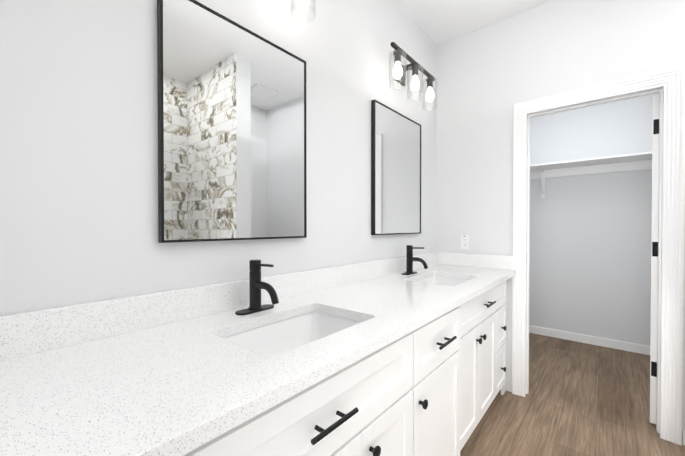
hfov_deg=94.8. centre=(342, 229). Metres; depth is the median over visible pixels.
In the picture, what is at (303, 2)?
sconce
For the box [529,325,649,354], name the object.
baseboard
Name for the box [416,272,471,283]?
sink
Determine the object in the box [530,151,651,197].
closet shelf
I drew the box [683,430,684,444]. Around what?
baseboard
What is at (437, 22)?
ceiling
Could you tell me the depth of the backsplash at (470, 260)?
2.47 m
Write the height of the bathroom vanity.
0.874 m
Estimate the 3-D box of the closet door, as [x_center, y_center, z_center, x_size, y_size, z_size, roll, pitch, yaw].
[2.172,0.183,2.170,0.691,2.022,0.035,-1,1,-43]
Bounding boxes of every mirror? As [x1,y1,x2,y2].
[157,0,306,242]
[371,99,420,234]
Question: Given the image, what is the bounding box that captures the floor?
[460,333,684,455]
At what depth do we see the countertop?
0.69 m
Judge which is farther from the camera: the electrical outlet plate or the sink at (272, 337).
the electrical outlet plate
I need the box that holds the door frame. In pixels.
[512,66,684,444]
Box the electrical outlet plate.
[461,235,469,249]
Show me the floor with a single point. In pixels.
(582, 399)
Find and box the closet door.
[650,94,659,423]
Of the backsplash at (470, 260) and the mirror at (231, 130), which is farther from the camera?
the backsplash at (470, 260)
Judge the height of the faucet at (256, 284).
0.191 m
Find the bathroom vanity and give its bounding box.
[172,276,513,455]
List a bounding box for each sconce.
[291,0,315,21]
[389,42,437,110]
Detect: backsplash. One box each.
[0,252,435,359]
[436,252,512,267]
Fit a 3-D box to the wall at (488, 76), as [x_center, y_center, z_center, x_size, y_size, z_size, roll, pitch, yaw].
[1.817,-0.179,1.932,2.540,2.775,0.120,0,1,40]
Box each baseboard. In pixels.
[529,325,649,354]
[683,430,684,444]
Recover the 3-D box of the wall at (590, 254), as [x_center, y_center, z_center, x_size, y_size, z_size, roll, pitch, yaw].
[2.585,-0.193,3.375,1.870,2.775,0.120,0,1,40]
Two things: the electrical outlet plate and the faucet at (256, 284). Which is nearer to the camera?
the faucet at (256, 284)
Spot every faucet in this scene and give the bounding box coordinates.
[235,259,278,314]
[402,245,427,274]
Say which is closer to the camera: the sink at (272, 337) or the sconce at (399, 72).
the sink at (272, 337)
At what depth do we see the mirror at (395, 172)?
2.12 m
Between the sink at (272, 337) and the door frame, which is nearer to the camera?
the sink at (272, 337)
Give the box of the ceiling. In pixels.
[395,0,552,44]
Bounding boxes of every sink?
[216,308,367,355]
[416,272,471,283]
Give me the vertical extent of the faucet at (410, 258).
0.191 m
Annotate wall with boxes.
[0,0,436,314]
[436,0,684,443]
[529,93,659,345]
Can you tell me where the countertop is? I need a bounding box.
[0,264,515,455]
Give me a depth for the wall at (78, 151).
0.97 m

